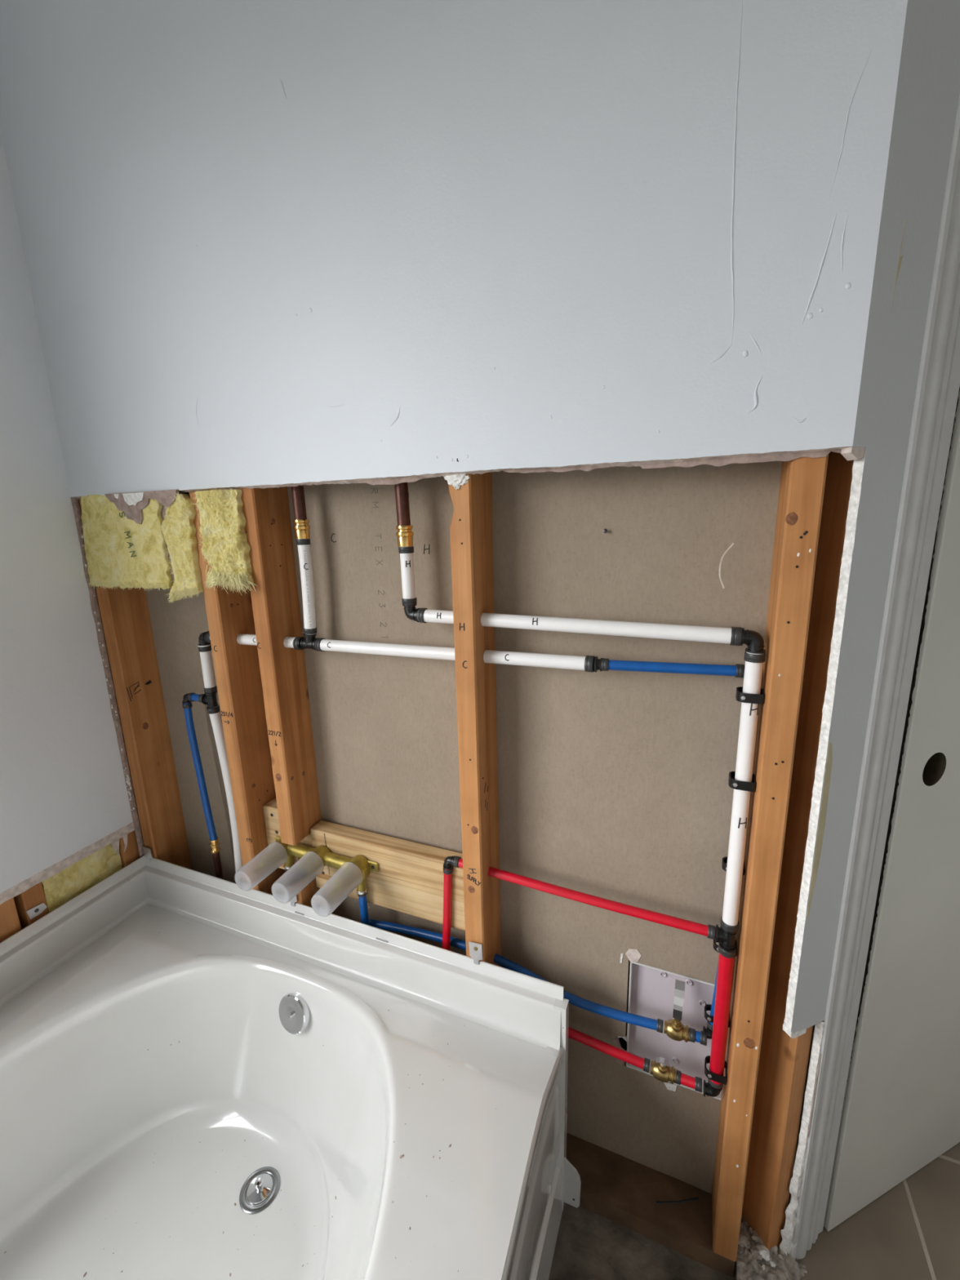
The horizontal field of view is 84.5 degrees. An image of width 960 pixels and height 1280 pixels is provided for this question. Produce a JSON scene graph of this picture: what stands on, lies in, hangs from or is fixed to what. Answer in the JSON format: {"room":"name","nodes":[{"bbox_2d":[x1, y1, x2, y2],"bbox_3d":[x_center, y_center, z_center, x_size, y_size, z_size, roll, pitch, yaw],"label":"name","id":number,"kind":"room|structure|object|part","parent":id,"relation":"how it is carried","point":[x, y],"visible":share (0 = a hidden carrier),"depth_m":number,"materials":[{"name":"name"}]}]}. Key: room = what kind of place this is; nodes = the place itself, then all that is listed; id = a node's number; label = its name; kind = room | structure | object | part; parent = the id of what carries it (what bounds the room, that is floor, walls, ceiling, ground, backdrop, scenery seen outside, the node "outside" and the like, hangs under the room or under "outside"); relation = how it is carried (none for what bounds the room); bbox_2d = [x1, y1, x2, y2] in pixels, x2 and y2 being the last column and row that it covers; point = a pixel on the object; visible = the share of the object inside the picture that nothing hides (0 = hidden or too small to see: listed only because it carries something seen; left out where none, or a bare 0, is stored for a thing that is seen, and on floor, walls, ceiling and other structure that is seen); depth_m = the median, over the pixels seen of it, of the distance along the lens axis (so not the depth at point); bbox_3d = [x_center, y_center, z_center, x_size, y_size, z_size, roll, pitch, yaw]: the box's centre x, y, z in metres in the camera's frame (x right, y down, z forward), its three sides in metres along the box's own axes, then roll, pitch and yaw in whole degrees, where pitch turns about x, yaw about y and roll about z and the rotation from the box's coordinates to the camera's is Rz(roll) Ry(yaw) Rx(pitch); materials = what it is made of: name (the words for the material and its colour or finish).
{"room":"building under construction","nodes":[
{"label":"building under construction","id":0,"kind":"room"},
{"bbox_2d":[0,129,143,904],"bbox_3d":[-1.495,0.079,-0.179,0.125,2.600,3.013,4,14,22],"label":"wall","id":1,"kind":"structure","parent":0,"point":[65,787],"depth_m":1.09,"materials":[{"name":"paint"}]},
{"bbox_2d":[41,835,122,912],"bbox_3d":[-0.911,0.549,1.222,0.012,0.150,0.165,3,14,20],"label":"insulation batt","id":2,"kind":"object","parent":1,"relation":"in","point":[65,885],"visible":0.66,"depth_m":1.21,"materials":[{"name":"yellow fabric"}]},
{"bbox_2d":[111,834,127,857],"bbox_3d":[-0.874,0.502,1.286,0.001,0.050,0.042,4,14,22],"label":"paper scraps","id":3,"kind":"object","parent":1,"relation":"hanging from","point":[115,844],"visible":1,"depth_m":1.28,"materials":[{"name":"beige paper"}]},
{"bbox_2d":[41,499,630,1035],"bbox_3d":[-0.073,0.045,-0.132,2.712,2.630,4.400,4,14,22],"label":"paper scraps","id":4,"kind":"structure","parent":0,"point":[78,500],"depth_m":1.39,"materials":[{"name":"paper"}]},
{"bbox_2d":[0,0,907,584],"bbox_3d":[-0.237,-0.773,0.750,1.400,1.420,0.014,4,14,22],"label":"wall","id":5,"kind":"structure","parent":0,"point":[266,243],"depth_m":0.72,"materials":[{"name":"paint"}]},
{"bbox_2d":[80,491,172,591],"bbox_3d":[-0.747,-0.201,1.098,0.263,0.200,0.021,4,14,22],"label":"insulation batt","id":6,"kind":"object","parent":5,"relation":"attached to","point":[122,552],"visible":0.97,"depth_m":1.10,"materials":[{"name":"yellow fabric"}]},
{"bbox_2d":[104,489,178,524],"bbox_3d":[-0.668,-0.261,1.047,0.207,0.062,0.008,4,14,22],"label":"paper","id":7,"kind":"object","parent":5,"relation":"hanging from","point":[132,504],"visible":1,"depth_m":1.05,"materials":[{"name":"brown paper"}]},
{"bbox_2d":[237,486,321,845],"bbox_3d":[-0.403,-0.046,1.052,0.040,0.962,0.090,4,14,22],"label":"stud","id":8,"kind":"object","parent":5,"relation":"attached to","point":[266,511],"visible":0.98,"depth_m":1.05,"materials":[{"name":"brown wood"}]},
{"bbox_2d":[191,488,257,594],"bbox_3d":[-0.467,-0.189,1.013,0.134,0.194,0.114,4,14,22],"label":"insulation batt","id":9,"kind":"object","parent":8,"relation":"attached to","point":[225,548],"visible":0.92,"depth_m":0.98,"materials":[{"name":"yellow fabric"}]},
{"bbox_2d":[844,282,851,288],"bbox_3d":[0.396,-0.381,0.568,0.006,0.007,0.002,3,13,17],"label":"drip","id":10,"kind":"object","parent":5,"relation":"attached to","point":[847,285],"depth_m":0.57,"materials":[{"name":"paint"}]},
{"bbox_2d":[145,461,814,1205],"bbox_3d":[-0.201,-0.220,0.976,1.585,2.600,0.021,4,14,22],"label":"wall","id":11,"kind":"structure","parent":0,"point":[613,784],"depth_m":0.94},
{"bbox_2d":[625,962,721,1100],"bbox_3d":[0.381,0.709,0.958,0.217,0.242,0.020,4,14,22],"label":"panel","id":12,"kind":"object","parent":11,"relation":"attached to","point":[651,988],"visible":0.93,"depth_m":0.98,"materials":[{"name":"plastic"}]},
{"bbox_2d":[548,1142,959,1279],"bbox_3d":[-0.100,1.284,0.240,2.692,0.015,4.314,4,14,22],"label":"floor","id":13,"kind":"structure","parent":0,"point":[911,1231],"depth_m":0.96,"materials":[{"name":"tile"}]},
{"bbox_2d":[0,888,22,942],"bbox_3d":[-1.008,0.784,1.124,0.088,0.620,0.082,4,14,22],"label":"stud","id":14,"kind":"object","parent":13,"relation":"on","point":[10,924],"visible":0.14,"depth_m":1.08,"materials":[{"name":"brown wood"}]},
{"bbox_2d":[13,876,48,928],"bbox_3d":[-0.981,0.768,1.189,0.088,0.620,0.038,4,14,22],"label":"stud","id":15,"kind":"object","parent":13,"relation":"on","point":[34,895],"visible":0.2,"depth_m":1.12,"materials":[{"name":"brown wood"}]},
{"bbox_2d":[25,902,46,919],"bbox_3d":[-0.943,0.576,1.125,0.005,0.023,0.036,4,14,22],"label":"clip","id":16,"kind":"object","parent":15,"relation":"attached to","point":[32,913],"visible":1,"depth_m":1.12,"materials":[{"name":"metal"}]},
{"bbox_2d":[115,822,141,867],"bbox_3d":[-0.901,0.724,1.376,0.088,0.620,0.040,4,14,22],"label":"stud","id":17,"kind":"object","parent":13,"relation":"on","point":[131,853],"visible":0.18,"depth_m":1.31,"materials":[{"name":"brown wood"}]},
{"bbox_2d":[0,854,581,1279],"bbox_3d":[-0.612,0.978,0.501,1.112,0.496,1.503,4,14,22],"label":"bathtub","id":18,"kind":"object","parent":13,"relation":"on","point":[203,1076],"visible":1,"depth_m":0.99,"materials":[{"name":"plastic"}]},
{"bbox_2d":[142,846,152,861],"bbox_3d":[-0.827,0.534,1.316,0.028,0.037,0.001,4,14,22],"label":"clip","id":19,"kind":"object","parent":18,"relation":"attached to","point":[147,851],"visible":1,"depth_m":1.31,"materials":[{"name":"metal"}]},
{"bbox_2d":[290,895,297,906],"bbox_3d":[-0.407,0.555,1.141,0.026,0.046,0.004,4,14,22],"label":"clip","id":20,"kind":"object","parent":18,"relation":"attached to","point":[294,900],"visible":0.14,"depth_m":1.14,"materials":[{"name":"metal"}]},
{"bbox_3d":[-0.377,0.756,1.072,0.076,0.074,0.037,4,14,22],"label":"overflow plate","id":21,"kind":"part","parent":18,"relation":"part of","materials":[{"name":"silver metal"}]},
{"bbox_2d":[468,941,482,964],"bbox_3d":[-0.008,0.580,0.978,0.026,0.046,0.004,4,14,22],"label":"clip","id":22,"kind":"object","parent":18,"relation":"attached to","point":[475,948],"visible":1,"depth_m":0.98,"materials":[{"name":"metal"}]},
{"bbox_3d":[0.148,0.862,0.974,0.022,0.471,0.020,4,14,22],"label":"corner post","id":23,"kind":"part","parent":18,"relation":"part of","materials":[{"name":"plastic"}]},
{"bbox_2d":[566,1133,734,1277],"bbox_3d":[-0.178,1.044,1.218,1.378,0.048,0.088,4,14,22],"label":"plate","id":24,"kind":"object","parent":13,"relation":"on","point":[622,1190],"visible":0.22,"depth_m":1.00,"materials":[{"name":"brown wood"}]},
{"bbox_2d":[79,498,192,869],"bbox_3d":[-0.817,0.219,1.292,0.040,1.563,0.089,4,14,22],"label":"stud","id":25,"kind":"object","parent":24,"relation":"on","point":[124,613],"visible":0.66,"depth_m":1.27,"materials":[{"name":"brown wood"}]},
{"bbox_2d":[189,488,285,894],"bbox_3d":[-0.510,0.239,1.165,0.040,1.563,0.090,4,14,22],"label":"stud","id":26,"kind":"object","parent":24,"relation":"on","point":[237,666],"visible":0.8,"depth_m":1.13,"materials":[{"name":"brown wood"}]},
{"bbox_2d":[159,492,203,602],"bbox_3d":[-0.594,-0.180,1.041,0.099,0.220,0.030,4,14,22],"label":"insulation batt","id":27,"kind":"object","parent":26,"relation":"attached to","point":[179,530],"visible":1,"depth_m":1.03,"materials":[{"name":"yellow fabric"}]},
{"bbox_2d":[262,798,299,869],"bbox_3d":[-0.441,0.446,1.204,0.085,0.154,0.039,4,14,22],"label":"board","id":28,"kind":"object","parent":26,"relation":"attached to","point":[270,809],"visible":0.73,"depth_m":1.19,"materials":[{"name":"brown wood"}]},
{"bbox_2d":[296,877,319,906],"bbox_3d":[-0.382,0.761,1.236,0.038,0.508,0.089,4,14,22],"label":"stud","id":29,"kind":"object","parent":24,"relation":"on","point":[304,896],"visible":0.06,"depth_m":1.16,"materials":[{"name":"brown wood"}]},
{"bbox_2d":[297,832,312,858],"bbox_3d":[-0.380,0.462,1.185,0.044,0.088,0.033,4,14,22],"label":"board","id":30,"kind":"object","parent":29,"relation":"on","point":[307,841],"visible":0.12,"depth_m":1.16,"materials":[{"name":"brown wood"}]},
{"bbox_2d":[444,472,502,967],"bbox_3d":[-0.004,0.274,0.956,0.046,1.563,0.095,4,14,22],"label":"stud","id":31,"kind":"object","parent":24,"relation":"on","point":[471,535],"visible":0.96,"depth_m":0.89,"materials":[{"name":"brown wood"}]},
{"bbox_2d":[310,820,465,930],"bbox_3d":[-0.183,0.488,1.105,0.383,0.146,0.039,4,14,22],"label":"board","id":32,"kind":"object","parent":31,"relation":"attached to","point":[409,879],"visible":0.72,"depth_m":1.08,"materials":[{"name":"brown wood"}]},
{"bbox_2d":[234,836,378,916],"bbox_3d":[-0.358,0.490,1.084,0.271,0.083,0.137,4,14,22],"label":"tub valve","id":33,"kind":"object","parent":32,"relation":"attached to","point":[332,860],"depth_m":1.06,"materials":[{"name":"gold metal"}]},
{"bbox_3d":[-0.457,0.472,1.103,0.052,0.052,0.100,4,14,22],"label":"plaster guard","id":34,"kind":"part","parent":33,"relation":"part of","materials":[{"name":"plastic"}]},
{"bbox_3d":[-0.368,0.479,1.065,0.052,0.052,0.100,4,14,22],"label":"plaster guard","id":35,"kind":"part","parent":33,"relation":"part of","materials":[{"name":"plastic"}]},
{"bbox_3d":[-0.279,0.485,1.028,0.052,0.052,0.100,4,14,22],"label":"plaster guard","id":36,"kind":"part","parent":33,"relation":"part of","materials":[{"name":"plastic"}]},
{"bbox_2d":[357,891,369,925],"bbox_3d":[-0.243,0.605,1.123,0.020,0.171,0.024,4,14,22],"label":"blue tail","id":37,"kind":"object","parent":33,"relation":"attached to","point":[362,898],"visible":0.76,"depth_m":1.11,"materials":[{"name":"blue plastic"}]},
{"bbox_2d":[197,538,595,871],"bbox_3d":[-0.214,0.261,1.045,0.863,0.914,0.027,4,14,22],"label":"pipe","id":38,"kind":"object","parent":31,"relation":"attached to","point":[309,641],"visible":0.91,"depth_m":1.00,"materials":[{"name":"plastic"}]},
{"bbox_2d":[182,692,217,840],"bbox_3d":[-0.645,0.303,1.239,0.070,0.377,0.020,4,14,22],"label":"pipe","id":39,"kind":"object","parent":38,"relation":"attached to","point":[188,698],"visible":0.98,"depth_m":1.24,"materials":[{"name":"blue plastic"}]},
{"bbox_2d":[208,836,223,879],"bbox_3d":[-0.642,0.609,1.311,0.022,0.260,0.022,4,14,22],"label":"copper pipe","id":40,"kind":"object","parent":39,"relation":"attached to","point":[215,845],"visible":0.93,"depth_m":1.29,"materials":[{"name":"gold metal"}]},
{"bbox_2d":[290,484,310,538],"bbox_3d":[-0.335,-0.350,0.950,0.031,0.329,0.031,-11,16,-35],"label":"copper pipe","id":41,"kind":"object","parent":38,"relation":"attached to","point":[301,527],"visible":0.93,"depth_m":0.97,"materials":[{"name":"gold metal"}]},
{"bbox_2d":[568,1026,650,1072],"bbox_3d":[0.183,0.745,0.992,0.261,0.039,0.020,4,14,22],"label":"supplies","id":42,"kind":"object","parent":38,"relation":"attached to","point":[628,1057],"visible":0.71,"depth_m":0.96},
{"bbox_2d":[649,1057,676,1084],"bbox_3d":[0.325,0.756,0.934,0.043,0.049,0.030,4,14,22],"label":"valve","id":43,"kind":"object","parent":42,"relation":"attached to","point":[661,1069],"visible":1,"depth_m":0.92,"materials":[{"name":"gold metal"}]},
{"bbox_3d":[0.322,0.747,0.930,0.019,0.024,0.019,4,14,22],"label":"valve stem","id":44,"kind":"part","parent":43,"relation":"part of","materials":[{"name":"gold metal"}]},
{"bbox_3d":[0.321,0.739,0.925,0.025,0.012,0.014,2,13,16],"label":"lever","id":45,"kind":"part","parent":43,"relation":"part of","materials":[{"name":"metal"}]},
{"bbox_2d":[674,1070,702,1092],"bbox_3d":[0.362,0.767,0.919,0.047,0.024,0.021,5,14,26],"label":"stub","id":46,"kind":"object","parent":43,"relation":"attached to","point":[695,1083],"visible":1,"depth_m":0.91,"materials":[{"name":"red plastic"}]},
{"bbox_2d":[592,656,744,1039],"bbox_3d":[0.298,0.356,0.864,0.236,0.670,0.025,2,13,16],"label":"blue upper line","id":47,"kind":"object","parent":38,"relation":"attached to","point":[737,670],"visible":0.45,"depth_m":0.79,"materials":[{"name":"blue plastic"}]},
{"bbox_2d":[688,1026,706,1045],"bbox_3d":[0.375,0.684,0.912,0.030,0.021,0.020,4,14,22],"label":"stub","id":48,"kind":"object","parent":47,"relation":"attached to","point":[695,1036],"visible":1,"depth_m":0.91,"materials":[{"name":"blue plastic"}]},
{"bbox_2d":[368,918,663,1033],"bbox_3d":[0.042,0.643,1.037,0.605,0.068,0.024,4,14,21],"label":"supplies","id":49,"kind":"object","parent":31,"relation":"attached to","point":[633,1019],"visible":0.78,"depth_m":1.01},
{"bbox_2d":[663,979,690,1042],"bbox_3d":[0.344,0.642,0.915,0.043,0.115,0.030,4,14,22],"label":"valve","id":50,"kind":"object","parent":49,"relation":"attached to","point":[674,1029],"visible":1,"depth_m":0.91,"materials":[{"name":"gold metal"}]},
{"bbox_3d":[0.342,0.665,0.918,0.019,0.024,0.019,4,14,22],"label":"valve stem","id":51,"kind":"part","parent":50,"relation":"part of","materials":[{"name":"gold metal"}]},
{"bbox_3d":[0.344,0.624,0.914,0.016,0.078,0.014,4,14,22],"label":"lever","id":52,"kind":"part","parent":50,"relation":"part of","materials":[{"name":"metal"}]},
{"bbox_2d":[441,855,715,951],"bbox_3d":[0.147,0.552,0.950,0.491,0.261,0.026,4,14,22],"label":"pipe","id":53,"kind":"object","parent":31,"relation":"attached to","point":[709,931],"visible":0.87,"depth_m":0.92,"materials":[{"name":"red plastic"}]},
{"bbox_2d":[655,1196,698,1204],"bbox_3d":[0.370,1.051,0.989,0.080,0.009,0.007,-2,13,-1],"label":"stick","id":54,"kind":"object","parent":24,"relation":"on","point":[695,1197],"visible":1,"depth_m":0.99,"materials":[{"name":"black"}]},
{"bbox_2d":[711,453,828,1262],"bbox_3d":[0.421,0.301,0.784,0.039,1.563,0.090,4,14,22],"label":"stud","id":55,"kind":"object","parent":24,"relation":"on","point":[802,479],"visible":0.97,"depth_m":0.74,"materials":[{"name":"brown wood"}]},
{"bbox_2d":[704,1055,727,1084],"bbox_3d":[0.397,0.723,0.889,0.035,0.014,0.032,4,14,22],"label":"clamp","id":56,"kind":"object","parent":55,"relation":"attached to","point":[712,1076],"visible":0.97,"depth_m":0.88,"materials":[{"name":"plastic"}]},
{"bbox_2d":[703,1004,730,1027],"bbox_3d":[0.404,0.639,0.899,0.040,0.011,0.026,4,14,22],"label":"clamp","id":57,"kind":"object","parent":55,"relation":"attached to","point":[707,1007],"visible":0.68,"depth_m":0.90,"materials":[{"name":"plastic"}]},
{"bbox_2d":[702,942,736,1097],"bbox_3d":[0.393,0.630,0.867,0.030,0.305,0.026,4,14,22],"label":"red riser","id":58,"kind":"object","parent":55,"relation":"attached to","point":[712,1088],"visible":0.94,"depth_m":0.85,"materials":[{"name":"red plastic"}]},
{"bbox_2d":[398,546,765,952],"bbox_3d":[0.133,0.161,0.866,0.568,0.626,0.026,4,14,22],"label":"pipe","id":59,"kind":"object","parent":58,"relation":"attached to","point":[754,658],"visible":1,"depth_m":0.78,"materials":[{"name":"plastic"}]},
{"bbox_2d":[394,482,413,546],"bbox_3d":[-0.132,-0.327,0.862,0.030,0.344,0.032,-12,16,-38],"label":"copper pipe","id":60,"kind":"object","parent":59,"relation":"attached to","point":[405,534],"visible":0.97,"depth_m":0.88,"materials":[{"name":"gold metal"}]},
{"bbox_2d":[712,939,737,956],"bbox_3d":[0.402,0.502,0.867,0.035,0.011,0.026,4,14,22],"label":"clamp","id":61,"kind":"object","parent":55,"relation":"attached to","point":[715,945],"visible":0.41,"depth_m":0.86,"materials":[{"name":"plastic"}]},
{"bbox_2d":[721,856,745,875],"bbox_3d":[0.400,0.356,0.833,0.032,0.011,0.026,4,14,22],"label":"clamp","id":62,"kind":"object","parent":55,"relation":"attached to","point":[724,862],"visible":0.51,"depth_m":0.83,"materials":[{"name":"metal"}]},
{"bbox_2d":[728,771,755,791],"bbox_3d":[0.383,0.206,0.771,0.036,0.014,0.032,4,14,22],"label":"clamp","id":63,"kind":"object","parent":55,"relation":"attached to","point":[734,784],"visible":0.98,"depth_m":0.76,"materials":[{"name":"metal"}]},
{"bbox_2d":[735,686,764,704],"bbox_3d":[0.379,0.078,0.742,0.036,0.014,0.032,4,14,22],"label":"clamp","id":64,"kind":"object","parent":55,"relation":"attached to","point":[759,699],"visible":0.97,"depth_m":0.73,"materials":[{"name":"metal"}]},
{"bbox_2d":[737,1248,742,1253],"bbox_3d":[0.455,1.071,0.926,0.009,0.004,0.008,4,14,22],"label":"rubble","id":65,"kind":"object","parent":13,"relation":"on","point":[740,1251],"visible":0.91,"depth_m":0.93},
{"bbox_2d":[737,1230,750,1247],"bbox_3d":[0.464,1.065,0.940,0.031,0.014,0.021,4,14,22],"label":"rubble","id":66,"kind":"object","parent":13,"relation":"on","point":[744,1242],"visible":0.69,"depth_m":0.93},
{"bbox_2d":[746,1243,751,1249],"bbox_3d":[0.473,1.068,0.932,0.016,0.007,0.011,4,14,22],"label":"rubble","id":67,"kind":"object","parent":13,"relation":"on","point":[749,1246],"visible":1,"depth_m":0.93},
{"bbox_2d":[750,1245,762,1259],"bbox_3d":[0.483,1.069,0.921,0.020,0.010,0.018,4,14,22],"label":"rubble","id":68,"kind":"object","parent":13,"relation":"on","point":[754,1251],"visible":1,"depth_m":0.92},
{"bbox_2d":[751,1228,763,1243],"bbox_3d":[0.499,1.064,0.941,0.030,0.011,0.020,4,14,22],"label":"rubble","id":69,"kind":"object","parent":13,"relation":"on","point":[754,1236],"visible":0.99,"depth_m":0.94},
{"bbox_2d":[756,1244,769,1261],"bbox_3d":[0.495,1.069,0.923,0.023,0.010,0.020,4,14,22],"label":"rubble","id":70,"kind":"object","parent":13,"relation":"on","point":[763,1251],"visible":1,"depth_m":0.92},
{"bbox_2d":[761,1242,777,1253],"bbox_3d":[0.508,1.066,0.932,0.023,0.011,0.026,-7,14,-23],"label":"rubble","id":71,"kind":"object","parent":13,"relation":"on","point":[775,1248],"visible":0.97,"depth_m":0.92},
{"bbox_2d":[736,1215,807,1279],"bbox_3d":[0.500,1.096,0.889,0.125,0.048,0.170,4,14,22],"label":"plaster dust","id":72,"kind":"object","parent":13,"relation":"on","point":[748,1268],"visible":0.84,"depth_m":0.91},
{"bbox_2d":[769,1261,776,1266],"bbox_3d":[0.504,1.073,0.908,0.010,0.004,0.008,4,14,22],"label":"rubble","id":73,"kind":"object","parent":13,"relation":"on","point":[772,1264],"visible":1,"depth_m":0.91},
{"bbox_2d":[777,1253,784,1259],"bbox_3d":[0.523,1.071,0.917,0.009,0.004,0.007,4,14,22],"label":"rubble","id":74,"kind":"object","parent":13,"relation":"on","point":[780,1256],"visible":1,"depth_m":0.92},
{"bbox_2d":[775,1268,788,1279],"bbox_3d":[0.511,1.075,0.894,0.021,0.008,0.014,4,14,22],"label":"rubble","id":75,"kind":"object","parent":13,"relation":"on","point":[785,1276],"visible":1,"depth_m":0.89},
{"bbox_2d":[741,446,859,1249],"bbox_3d":[0.484,0.316,0.805,0.038,1.604,0.097,-6,14,-20],"label":"stud","id":76,"kind":"object","parent":13,"relation":"on","point":[784,1059],"visible":0.2,"depth_m":0.82,"materials":[{"name":"brown wood"}]},
{"bbox_2d":[779,0,959,1255],"bbox_3d":[1.124,-0.230,0.864,1.500,2.600,0.019,-6,14,-19],"label":"wall","id":77,"kind":"structure","parent":0,"point":[928,90],"depth_m":0.62,"materials":[{"name":"paint"}]},
{"bbox_2d":[790,93,959,1259],"bbox_3d":[0.880,0.028,0.886,0.817,2.140,0.114,-6,14,-20],"label":"trim","id":78,"kind":"structure","parent":77,"relation":"attached to","point":[938,385],"depth_m":0.71,"materials":[{"name":"paint"}]},
{"bbox_2d":[823,386,959,1231],"bbox_3d":[0.935,0.061,0.881,0.702,2.025,0.035,-6,14,-20],"label":"door","id":79,"kind":"structure","parent":77,"relation":"in","point":[900,1112],"depth_m":0.88,"materials":[{"name":"paint"}]}
]}

